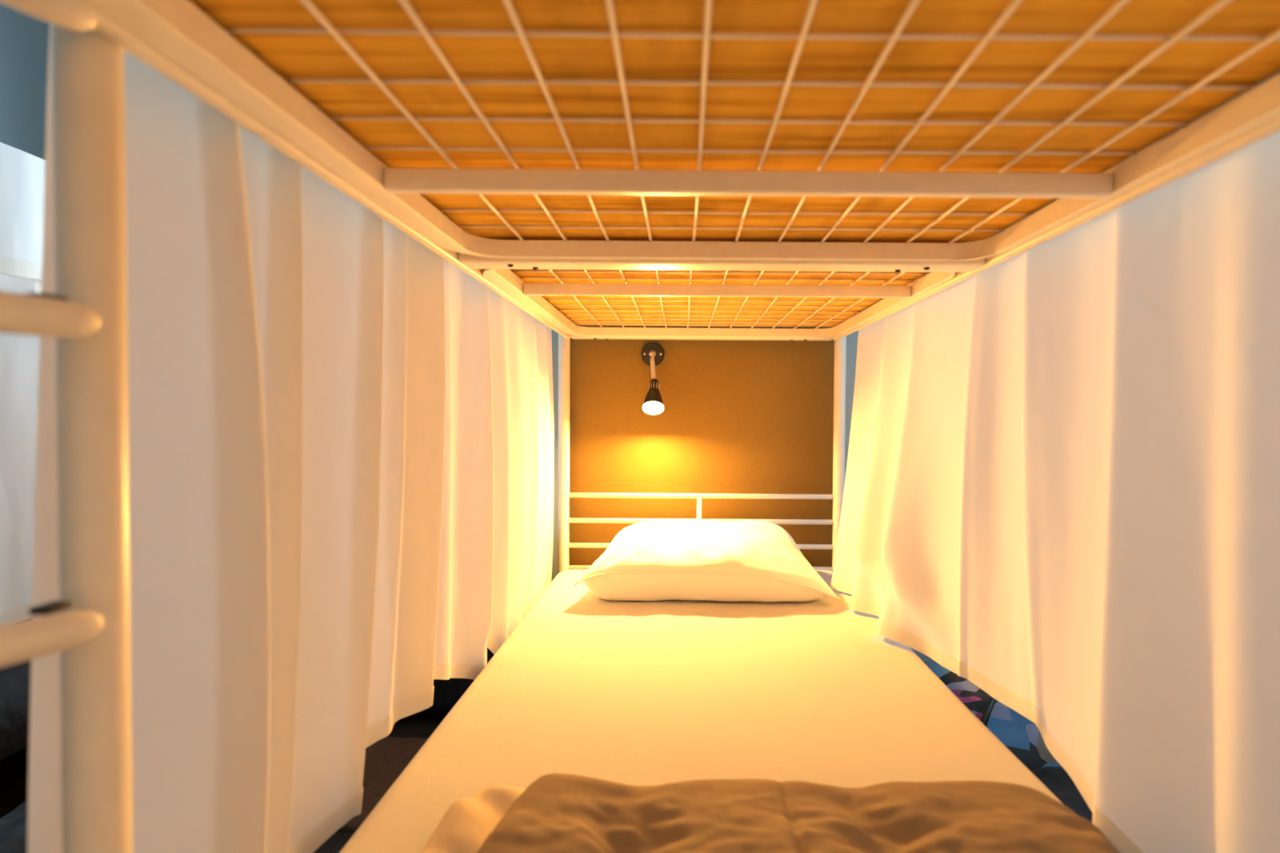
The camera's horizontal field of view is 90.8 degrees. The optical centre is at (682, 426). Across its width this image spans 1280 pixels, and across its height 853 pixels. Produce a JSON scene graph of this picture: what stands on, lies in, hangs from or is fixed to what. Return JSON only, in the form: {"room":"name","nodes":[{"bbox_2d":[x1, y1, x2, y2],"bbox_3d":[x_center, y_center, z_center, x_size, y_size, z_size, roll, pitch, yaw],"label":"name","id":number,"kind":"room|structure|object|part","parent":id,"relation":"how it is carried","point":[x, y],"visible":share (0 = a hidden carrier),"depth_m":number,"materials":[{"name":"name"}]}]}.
{"room":"dormitory","nodes":[
{"label":"dormitory","id":0,"kind":"room"},
{"bbox_2d":[0,2,49,159],"bbox_3d":[-2.348,-0.323,0.371,0.100,2.820,3.960,0,1,0],"label":"wall","id":1,"kind":"structure","parent":0,"point":[24,37],"depth_m":2.19,"materials":[{"name":"paint"}]},
{"bbox_2d":[0,712,448,852],"bbox_3d":[-0.133,1.071,0.401,4.350,0.060,3.960,0,1,0],"label":"floor","id":2,"kind":"structure","parent":0,"point":[14,768],"depth_m":1.83,"materials":[{"name":"black"}]},
{"bbox_2d":[0,800,27,852],"bbox_3d":[-1.215,0.857,1.266,0.235,0.317,1.000,0,1,0],"label":"holdall","id":3,"kind":"object","parent":2,"relation":"on","point":[13,825],"visible":0.04,"depth_m":1.12,"materials":[{"name":"black fabric"}]},
{"bbox_2d":[0,272,41,292],"bbox_3d":[-1.830,0.213,1.223,0.907,1.600,2.162,0,1,0],"label":"bunk bed","id":4,"kind":"object","parent":2,"relation":"on","point":[37,282],"visible":0.02,"depth_m":1.35,"materials":[{"name":"beige metal"}]},
{"bbox_2d":[0,659,31,759],"bbox_3d":[-1.805,0.588,1.220,0.800,0.197,1.980,0,1,0],"label":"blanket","id":5,"kind":"object","parent":4,"relation":"on","point":[15,678],"visible":0.02,"depth_m":1.34,"materials":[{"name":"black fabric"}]},
{"bbox_2d":[0,273,38,624],"bbox_3d":[-1.349,0.060,0.758,0.015,0.704,1.117,0,1,0],"label":"curtain","id":6,"kind":"object","parent":4,"relation":"hanging from","point":[19,384],"visible":0.74,"depth_m":1.27,"materials":[{"name":"white fabric"}]},
{"bbox_2d":[0,142,44,279],"bbox_3d":[-1.359,-0.434,1.165,0.014,0.261,1.951,0,1,0],"label":"sheet","id":7,"kind":"object","parent":4,"relation":"hanging from","point":[22,173],"visible":0.12,"depth_m":1.29,"materials":[{"name":"white fabric"}]},
{"bbox_2d":[36,336,39,382],"bbox_3d":[-1.372,0.059,1.742,0.019,0.667,0.924,0,1,0],"label":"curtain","id":8,"kind":"object","parent":4,"relation":"hanging from","point":[37,337],"visible":0.02,"depth_m":1.34,"materials":[{"name":"white fabric"}]},
{"bbox_2d":[335,737,428,832],"bbox_3d":[-0.849,1.001,1.794,0.360,0.015,0.450,0,1,0],"label":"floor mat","id":9,"kind":"object","parent":2,"relation":"on","point":[385,759],"visible":0.24,"depth_m":1.84,"materials":[{"name":"grey fabric"}]},
{"bbox_2d":[418,648,493,712],"bbox_3d":[-0.807,0.654,2.218,0.600,0.694,0.250,0,1,0],"label":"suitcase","id":10,"kind":"object","parent":2,"relation":"on","point":[446,693],"visible":0.05,"depth_m":2.10,"materials":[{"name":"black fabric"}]},
{"bbox_2d":[0,0,1279,852],"bbox_3d":[0.017,0.092,1.216,1.148,1.868,2.175,0,1,0],"label":"bunk bed","id":11,"kind":"object","parent":2,"relation":"on","point":[86,315],"visible":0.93,"depth_m":0.59,"materials":[{"name":"beige metal"}]},
{"bbox_2d":[27,22,445,852],"bbox_3d":[-0.456,0.144,0.820,0.117,0.996,0.689,0,1,4],"label":"curtain","id":12,"kind":"object","parent":11,"relation":"hanging from","point":[286,339],"visible":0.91,"depth_m":0.62,"materials":[{"name":"white fabric"}]},
{"bbox_3d":[-0.407,-0.322,1.219,0.018,0.060,2.076,0,1,0],"label":"rail","id":13,"kind":"part","parent":11,"relation":"part of","materials":[{"name":"beige metal"}]},
{"bbox_2d":[433,258,554,679],"bbox_3d":[-0.455,0.125,1.645,0.071,0.992,1.133,0,1,2],"label":"curtain","id":14,"kind":"object","parent":11,"relation":"hanging from","point":[497,537],"visible":0.73,"depth_m":1.42,"materials":[{"name":"white fabric"}]},
{"bbox_3d":[-0.429,0.068,2.281,0.042,1.868,0.042,0,1,0],"label":"post","id":15,"kind":"part","parent":11,"relation":"part of","materials":[{"name":"beige metal"}]},
{"bbox_3d":[0.067,0.517,2.291,0.968,0.019,0.019,0,1,0],"label":"rail","id":16,"kind":"part","parent":11,"relation":"part of","materials":[{"name":"beige metal"}]},
{"bbox_3d":[0.068,0.435,2.289,0.968,0.019,0.019,0,1,0],"label":"rail","id":17,"kind":"part","parent":11,"relation":"part of","materials":[{"name":"beige metal"}]},
{"bbox_3d":[0.068,0.344,2.287,0.968,0.019,0.019,0,1,0],"label":"rail","id":18,"kind":"part","parent":11,"relation":"part of","materials":[{"name":"beige metal"}]},
{"bbox_3d":[0.069,0.253,2.285,0.968,0.019,0.019,0,1,0],"label":"rail","id":19,"kind":"part","parent":11,"relation":"part of","materials":[{"name":"beige metal"}]},
{"bbox_2d":[339,568,1063,852],"bbox_3d":[0.058,0.600,1.235,0.995,0.159,2.026,0,1,0],"label":"mattress","id":20,"kind":"object","parent":11,"relation":"on","point":[637,693],"visible":0.73,"depth_m":1.17,"materials":[{"name":"white fabric"}]},
{"bbox_2d":[573,519,839,601],"bbox_3d":[0.071,0.413,2.004,0.759,0.185,0.429,0,1,0],"label":"pillow","id":21,"kind":"object","parent":20,"relation":"on","point":[684,559],"visible":1,"depth_m":1.82,"materials":[{"name":"white fabric"}]},
{"bbox_2d":[419,773,1119,852],"bbox_3d":[0.080,0.493,0.560,0.888,0.075,0.670,0,1,0],"label":"duvet","id":22,"kind":"object","parent":20,"relation":"on","point":[557,812],"visible":1,"depth_m":0.75,"materials":[{"name":"brown fabric"}]},
{"bbox_2d":[189,0,1279,325],"bbox_3d":[0.071,-0.341,1.211,0.928,0.012,2.015,0,1,0],"label":"plywood board","id":23,"kind":"object","parent":11,"relation":"on","point":[289,55],"visible":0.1,"depth_m":0.61,"materials":[{"name":"brown wood"}]},
{"bbox_3d":[0.569,0.074,2.283,0.042,1.868,0.042,0,1,0],"label":"post","id":24,"kind":"part","parent":11,"relation":"part of","materials":[{"name":"beige metal"}]},
{"bbox_2d":[830,131,1279,852],"bbox_3d":[0.554,0.163,1.191,0.136,1.035,1.776,0,1,-2],"label":"curtain","id":25,"kind":"object","parent":11,"relation":"hanging from","point":[1061,494],"visible":0.91,"depth_m":0.83,"materials":[{"name":"white fabric"}]},
{"bbox_3d":[0.548,-0.316,1.220,0.018,0.060,2.076,0,1,0],"label":"rail","id":26,"kind":"part","parent":11,"relation":"part of","materials":[{"name":"beige metal"}]},
{"bbox_2d":[924,662,1061,771],"bbox_3d":[0.932,0.882,1.889,0.440,0.269,0.580,0,1,0],"label":"backpack","id":27,"kind":"object","parent":2,"relation":"on","point":[1020,735],"visible":0.2,"depth_m":1.71,"materials":[{"name":"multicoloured fabric"}]},
{"bbox_3d":[0.894,0.786,1.780,0.022,0.073,0.299,1,2,44],"label":"carry handle","id":28,"kind":"part","parent":27,"relation":"part of","materials":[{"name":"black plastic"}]},
{"bbox_2d":[1031,766,1093,822],"bbox_3d":[0.853,0.905,1.269,0.400,0.248,0.600,0,1,0],"label":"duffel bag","id":29,"kind":"object","parent":2,"relation":"on","point":[1056,780],"visible":0.05,"depth_m":1.41,"materials":[{"name":"black fabric"}]},
{"bbox_2d":[551,329,940,665],"bbox_3d":[-0.125,-0.349,2.403,4.550,2.820,0.100,0,1,0],"label":"wall","id":30,"kind":"structure","parent":0,"point":[851,339],"depth_m":2.36,"materials":[{"name":"paint"}]},
{"bbox_2d":[568,324,834,566],"bbox_3d":[0.076,-0.021,2.357,1.031,1.450,0.007,0,1,0],"label":"wall panel","id":31,"kind":"object","parent":30,"relation":"attached to","point":[738,416],"depth_m":2.35,"materials":[{"name":"paint"}]},
{"bbox_2d":[640,342,664,414],"bbox_3d":[-0.108,-0.176,2.276,0.091,0.269,0.148,0,1,0],"label":"wall lamp","id":32,"kind":"object","parent":31,"relation":"attached to","point":[652,354],"visible":1,"depth_m":2.29,"materials":[{"name":"black plastic"}]},
{"bbox_3d":[-0.113,-0.208,2.317,0.009,0.087,0.013,0,1,-22],"label":"cord","id":33,"kind":"part","parent":32,"relation":"part of","materials":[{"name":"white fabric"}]},
{"bbox_3d":[-0.110,-0.269,2.340,0.086,0.086,0.015,0,1,0],"label":"wall plate","id":34,"kind":"part","parent":32,"relation":"part of","materials":[{"name":"black plastic"}]},
{"bbox_3d":[-0.103,-0.108,2.263,0.080,0.133,0.120,0,1,0],"label":"lamp shade","id":35,"kind":"part","parent":32,"relation":"part of","materials":[{"name":"black plastic"}]},
{"bbox_3d":[-0.103,-0.079,2.244,0.070,0.059,0.064,0,1,0],"label":"bulb","id":36,"kind":"part","parent":32,"relation":"part of","materials":[{"name":"white glass"}]},
{"bbox_3d":[-0.106,-0.218,2.316,0.020,0.111,0.025,0,1,0],"label":"arm","id":37,"kind":"part","parent":32,"relation":"part of","materials":[{"name":"metal"}]}
]}

